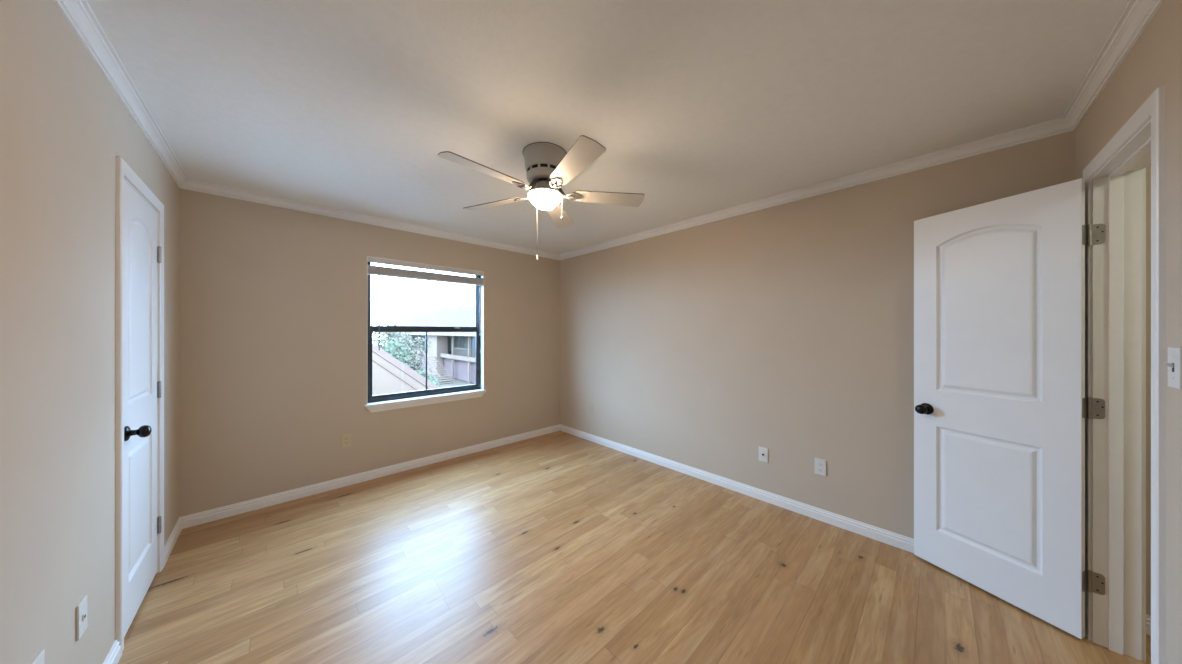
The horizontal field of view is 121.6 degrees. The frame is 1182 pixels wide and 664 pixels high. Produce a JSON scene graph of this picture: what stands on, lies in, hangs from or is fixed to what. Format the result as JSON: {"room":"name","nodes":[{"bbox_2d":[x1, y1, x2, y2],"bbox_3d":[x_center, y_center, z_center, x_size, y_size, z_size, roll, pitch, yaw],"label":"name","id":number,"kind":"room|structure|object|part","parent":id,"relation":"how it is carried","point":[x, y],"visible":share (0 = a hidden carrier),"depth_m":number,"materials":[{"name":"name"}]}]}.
{"room":"empty bedroom","nodes":[
{"label":"empty bedroom","id":0,"kind":"room"},
{"bbox_2d":[0,0,178,663],"bbox_3d":[-0.985,0.152,0.241,0.115,2.440,5.855,0,0,-44],"label":"wall","id":1,"kind":"structure","parent":0,"point":[63,126],"depth_m":1.03,"materials":[{"name":"beige paint"}]},
{"bbox_2d":[31,649,44,663],"bbox_3d":[-1.550,0.970,0.923,0.009,0.116,0.070,0,0,-44],"label":"electrical outlet","id":2,"kind":"object","parent":1,"relation":"attached to","point":[40,658],"visible":1,"depth_m":0.93,"materials":[{"name":"grey plastic"}]},
{"bbox_2d":[76,595,86,640],"bbox_3d":[-1.754,0.984,1.139,0.010,0.116,0.070,0,0,-44],"label":"wall plate","id":3,"kind":"object","parent":1,"relation":"attached to","point":[81,608],"visible":1,"depth_m":1.13,"materials":[{"name":"grey plastic"}]},
{"bbox_2d":[103,639,120,663],"bbox_3d":[-1.006,1.331,0.357,0.014,0.083,2.853,0,0,-44],"label":"baseboard","id":4,"kind":"structure","parent":1,"relation":"attached to","point":[113,656],"depth_m":1.35,"materials":[{"name":"white wood"}]},
{"bbox_2d":[53,0,187,187],"bbox_3d":[-1.430,-1.035,0.825,0.046,0.066,4.115,0,0,-44],"label":"crown molding","id":5,"kind":"structure","parent":1,"relation":"attached to","point":[78,14],"depth_m":1.32,"materials":[{"name":"white wood"}]},
{"bbox_2d":[115,155,163,655],"bbox_3d":[-2.267,0.315,1.637,0.186,2.114,0.738,0,0,-44],"label":"door","id":6,"kind":"structure","parent":1,"relation":"in","point":[139,214],"depth_m":1.60,"materials":[{"name":"white wood"}]},
{"bbox_3d":[-2.058,0.455,1.501,0.070,0.067,0.067,0,0,-44],"label":"knob","id":7,"kind":"part","parent":6,"relation":"part of","materials":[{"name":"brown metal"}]},
{"bbox_2d":[164,517,181,565],"bbox_3d":[-2.681,1.331,2.114,0.014,0.083,0.522,0,0,-44],"label":"baseboard","id":8,"kind":"structure","parent":1,"relation":"attached to","point":[176,531],"depth_m":2.10,"materials":[{"name":"white wood"}]},
{"bbox_2d":[179,188,559,516],"bbox_3d":[-1.698,0.152,3.509,3.363,2.440,0.140,0,0,-44],"label":"wall","id":9,"kind":"structure","parent":0,"point":[273,299],"depth_m":2.77,"materials":[{"name":"beige paint"}]},
{"bbox_2d":[341,433,350,447],"bbox_3d":[-2.182,0.969,2.944,0.070,0.116,0.009,0,0,-44],"label":"electrical outlet","id":10,"kind":"object","parent":9,"relation":"attached to","point":[346,438],"visible":1,"depth_m":2.94,"materials":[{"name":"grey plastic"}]},
{"bbox_2d":[180,424,559,528],"bbox_3d":[-1.644,1.331,3.453,3.363,0.083,0.014,0,0,-44],"label":"baseboard","id":11,"kind":"structure","parent":9,"relation":"attached to","point":[206,516],"depth_m":2.91,"materials":[{"name":"white wood"}]},
{"bbox_2d":[181,179,559,259],"bbox_3d":[-1.633,-1.035,3.442,3.363,0.066,0.046,0,0,-44],"label":"crown molding","id":12,"kind":"structure","parent":9,"relation":"attached to","point":[190,184],"depth_m":2.90,"materials":[{"name":"white wood"}]},
{"bbox_2d":[365,256,485,412],"bbox_3d":[-1.693,0.024,3.482,1.176,1.453,0.151,0,0,-44],"label":"window","id":13,"kind":"structure","parent":9,"relation":"in","point":[375,403],"depth_m":3.47,"materials":[{"name":"black metal"}]},
{"bbox_3d":[-1.737,-0.352,3.528,1.072,0.659,0.020,0,0,-44],"label":"sash","id":14,"kind":"part","parent":13,"relation":"part of","materials":[{"name":"glass"}]},
{"bbox_3d":[-1.721,0.303,3.511,1.072,0.682,0.022,0,0,-44],"label":"sash","id":15,"kind":"part","parent":13,"relation":"part of","materials":[{"name":"black metal"}]},
{"bbox_2d":[368,257,482,352],"bbox_3d":[-1.677,-0.228,3.465,1.128,0.940,0.057,0,0,-44],"label":"window blind","id":16,"kind":"object","parent":13,"relation":"attached to","point":[378,270],"visible":0.96,"depth_m":3.38,"materials":[{"name":"grey"}]},
{"bbox_3d":[-1.676,-0.547,3.464,1.124,0.014,0.050,0,0,-44],"label":"rail","id":17,"kind":"part","parent":16,"relation":"part of","materials":[{"name":"white plastic"}]},
{"bbox_3d":[-1.281,-0.171,3.817,0.018,0.765,0.005,0,0,-19],"label":"lift cord","id":18,"kind":"part","parent":16,"relation":"part of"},
{"bbox_3d":[-1.679,0.682,3.467,1.176,0.020,0.111,0,0,-44],"label":"sill","id":19,"kind":"part","parent":13,"relation":"part of","materials":[{"name":"white wood"}]},
{"bbox_2d":[372,343,439,395],"bbox_3d":[-5.343,2.943,4.113,7.920,5.758,6.064,0,0,-44],"label":"neighbouring roof","id":20,"kind":"structure","parent":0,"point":[390,375],"depth_m":5.11,"materials":[{"name":"grey"}]},
{"bbox_2d":[86,0,1129,254],"bbox_3d":[-0.008,-1.118,1.171,4.383,0.100,5.855,0,0,-44],"label":"ceiling","id":21,"kind":"structure","parent":0,"point":[697,108],"depth_m":1.47,"materials":[{"name":"paint"}]},
{"bbox_2d":[438,135,644,259],"bbox_3d":[-0.299,-0.760,1.954,1.158,0.615,1.192,0,0,-44],"label":"ceiling fan","id":22,"kind":"object","parent":21,"relation":"hanging from","point":[548,166],"visible":1,"depth_m":1.89,"materials":[{"name":"white wood"}]},
{"bbox_3d":[-0.540,-0.835,1.693,0.449,0.035,0.135,0,0,-44],"label":"fan blade","id":23,"kind":"part","parent":22,"relation":"part of","materials":[{"name":"laminate"}]},
{"bbox_3d":[-0.633,-0.835,2.154,0.448,0.035,0.131,0,0,25],"label":"fan blade","id":24,"kind":"part","parent":22,"relation":"part of","materials":[{"name":"laminate"}]},
{"bbox_2d":[527,163,556,171],"bbox_3d":[-0.277,-0.950,1.986,0.219,0.022,0.219,0,0,-44],"label":"vent","id":25,"kind":"object","parent":22,"relation":"attached to","point":[531,167],"depth_m":1.89,"materials":[{"name":"grey metal"}]},
{"bbox_3d":[-0.277,-0.780,1.986,0.203,0.076,0.203,0,0,-44],"label":"lamp shade","id":26,"kind":"part","parent":22,"relation":"part of","materials":[{"name":"white glass"}]},
{"bbox_3d":[-0.227,-0.835,2.377,0.131,0.035,0.448,0,0,7],"label":"fan blade","id":27,"kind":"part","parent":22,"relation":"part of","materials":[{"name":"laminate"}]},
{"bbox_3d":[-0.087,-0.835,1.640,0.131,0.035,0.448,0,0,-29],"label":"fan blade","id":28,"kind":"part","parent":22,"relation":"part of","materials":[{"name":"laminate"}]},
{"bbox_3d":[0.111,-0.835,2.059,0.448,0.035,0.131,0,0,-11],"label":"fan blade","id":29,"kind":"part","parent":22,"relation":"part of","materials":[{"name":"laminate"}]},
{"bbox_2d":[118,431,1150,663],"bbox_3d":[-0.008,1.432,1.171,4.383,0.120,5.855,0,0,-44],"label":"floor","id":30,"kind":"structure","parent":0,"point":[558,547],"depth_m":1.79,"materials":[{"name":"brown wood"}]},
{"bbox_2d":[560,131,1150,615],"bbox_3d":[1.535,0.152,2.642,0.120,2.440,5.855,0,0,-44],"label":"wall","id":31,"kind":"structure","parent":0,"point":[787,329],"depth_m":2.56,"materials":[{"name":"beige paint"}]},
{"bbox_2d":[560,424,913,552],"bbox_3d":[0.983,1.331,3.124,0.014,0.083,4.115,0,0,-44],"label":"baseboard","id":32,"kind":"structure","parent":31,"relation":"attached to","point":[873,532],"depth_m":2.64,"materials":[{"name":"white wood"}]},
{"bbox_2d":[759,446,767,462],"bbox_3d":[1.399,0.998,2.685,0.016,0.116,0.070,0,0,-44],"label":"wall plate","id":33,"kind":"object","parent":31,"relation":"attached to","point":[763,452],"visible":1,"depth_m":2.68,"materials":[{"name":"grey plastic"}]},
{"bbox_2d":[560,117,1074,259],"bbox_3d":[0.971,-1.035,3.113,0.046,0.066,4.115,0,0,-44],"label":"crown molding","id":34,"kind":"structure","parent":31,"relation":"attached to","point":[1057,126],"depth_m":2.19,"materials":[{"name":"white wood"}]},
{"bbox_2d":[815,458,825,475],"bbox_3d":[1.671,0.984,2.406,0.009,0.116,0.070,0,0,-44],"label":"electrical outlet","id":35,"kind":"object","parent":31,"relation":"attached to","point":[820,464],"visible":1,"depth_m":2.40,"materials":[{"name":"grey plastic"}]},
{"bbox_2d":[1075,0,1181,663],"bbox_3d":[1.230,0.152,0.438,3.363,2.440,0.115,0,0,-44],"label":"wall","id":36,"kind":"structure","parent":0,"point":[1154,61],"depth_m":0.98,"materials":[{"name":"beige paint"}]},
{"bbox_2d":[914,85,1165,663],"bbox_3d":[1.905,0.315,1.466,0.913,2.114,0.701,0,0,-44],"label":"door","id":37,"kind":"structure","parent":36,"relation":"in","point":[1030,307],"depth_m":1.53,"materials":[{"name":"white wood"}]},
{"bbox_3d":[1.956,0.455,1.945,0.070,0.067,0.067,0,0,-19],"label":"knob","id":38,"kind":"part","parent":37,"relation":"part of","materials":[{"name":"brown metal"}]},
{"bbox_3d":[1.990,0.315,1.252,0.740,2.114,0.014,0,0,-44],"label":"casing","id":39,"kind":"part","parent":37,"relation":"part of","materials":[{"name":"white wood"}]},
{"bbox_3d":[2.079,0.315,1.158,0.740,2.114,0.014,0,0,-44],"label":"hall casing","id":40,"kind":"part","parent":37,"relation":"part of","materials":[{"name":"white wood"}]},
{"bbox_2d":[1062,0,1163,129],"bbox_3d":[1.174,-1.035,0.496,3.363,0.066,0.046,0,0,-44],"label":"crown molding","id":41,"kind":"structure","parent":36,"relation":"attached to","point":[1137,14],"depth_m":1.23,"materials":[{"name":"white wood"}]},
{"bbox_2d":[1163,347,1181,388],"bbox_3d":[1.669,0.102,0.950,0.070,0.116,0.020,0,0,-44],"label":"light switch","id":42,"kind":"object","parent":36,"relation":"attached to","point":[1174,364],"visible":1,"depth_m":0.94,"materials":[{"name":"grey plastic"}]},
{"bbox_3d":[1.782,0.152,-0.141,3.363,2.440,1.485,0,0,-44],"label":"wall","id":43,"kind":"structure","parent":0,"visible":0},
{"bbox_2d":[1146,614,1150,635],"bbox_3d":[2.959,1.331,1.051,0.014,0.083,1.385,0,0,-44],"label":"baseboard","id":44,"kind":"structure","parent":43,"relation":"attached to","point":[1148,617],"depth_m":1.50,"materials":[{"name":"white wood"}]},
{"label":"outside","id":45,"kind":"structure","parent":0,"visible":0},
{"bbox_3d":[-32.059,5.972,54.659,150.000,0.300,115.685,0,0,-44],"label":"lawn","id":46,"kind":"structure","parent":45,"visible":0},
{"bbox_2d":[371,322,407,351],"bbox_3d":[-23.519,2.363,36.431,5.320,6.931,5.718,0,0,-44],"label":"leafy tree","id":47,"kind":"object","parent":46,"relation":"on","point":[374,333],"visible":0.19,"depth_m":36.54,"materials":[{"name":"green plant"}]},
{"bbox_2d":[372,332,415,366],"bbox_3d":[-15.697,2.916,25.048,3.997,5.828,4.643,0,0,-20],"label":"leafy tree","id":48,"kind":"object","parent":46,"relation":"on","point":[391,347],"visible":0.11,"depth_m":25.83,"materials":[{"name":"green plant"}]},
{"bbox_2d":[389,336,430,370],"bbox_3d":[-17.995,3.101,32.772,4.069,5.459,4.205,0,0,-44],"label":"leafy tree","id":49,"kind":"object","parent":46,"relation":"on","point":[416,365],"visible":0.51,"depth_m":32.82,"materials":[{"name":"green plant"}]},
{"bbox_2d":[375,305,474,382],"bbox_3d":[-22.469,0.997,53.222,11.300,9.650,59.000,0,0,-44],"label":"apartment building","id":50,"kind":"structure","parent":46,"relation":"on","point":[455,351],"depth_m":44.01,"materials":[{"name":"brick"}]},
{"bbox_3d":[-17.173,3.022,41.001,0.200,5.600,0.240,0,0,-44],"label":"porch post","id":51,"kind":"part","parent":50,"relation":"part of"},
{"bbox_3d":[-17.279,1.387,43.663,0.040,1.290,1.320,0,0,-44],"label":"pane","id":52,"kind":"part","parent":50,"relation":"part of","materials":[{"name":"glass"}]},
{"bbox_3d":[-13.861,3.022,37.527,0.200,5.600,0.240,0,0,-44],"label":"porch post","id":53,"kind":"part","parent":50,"relation":"part of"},
{"bbox_3d":[-15.296,1.957,41.684,0.080,2.070,0.900,0,0,-44],"label":"apartment door","id":54,"kind":"part","parent":50,"relation":"part of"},
{"bbox_3d":[-14.243,1.387,40.478,0.040,1.290,1.320,0,0,-44],"label":"pane","id":55,"kind":"part","parent":50,"relation":"part of","materials":[{"name":"glass"}]},
{"bbox_2d":[416,370,439,386],"bbox_3d":[-14.937,4.575,29.132,2.633,2.533,2.332,0,0,-12],"label":"round shrub","id":56,"kind":"object","parent":46,"relation":"on","point":[422,373],"visible":0.09,"depth_m":29.28,"materials":[{"name":"green plant"}]},
{"bbox_2d":[427,376,440,387],"bbox_3d":[-12.140,4.431,23.071,2.773,2.816,2.692,0,0,-44],"label":"round shrub","id":57,"kind":"object","parent":46,"relation":"on","point":[435,381],"visible":0.04,"depth_m":23.21,"materials":[{"name":"green plant"}]},
{"bbox_2d":[414,370,470,387],"bbox_3d":[-24.831,5.792,46.135,3.700,0.060,58.000,0,0,-44],"label":"path","id":58,"kind":"structure","parent":46,"relation":"on","point":[457,382],"depth_m":37.65,"materials":[{"name":"concrete"}]},
{"bbox_2d":[384,332,412,354],"bbox_3d":[-26.844,2.591,45.696,3.941,6.475,3.736,0,0,-29],"label":"leafy tree","id":59,"kind":"object","parent":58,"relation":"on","point":[410,338],"visible":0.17,"depth_m":45.65,"materials":[{"name":"green plant"}]},
{"bbox_2d":[420,350,454,383],"bbox_3d":[-18.199,3.983,39.056,1.730,3.678,6.800,0,0,-44],"label":"staircase","id":60,"kind":"structure","parent":58,"relation":"on","point":[424,357],"depth_m":38.70,"materials":[{"name":"grey concrete"}]}
]}

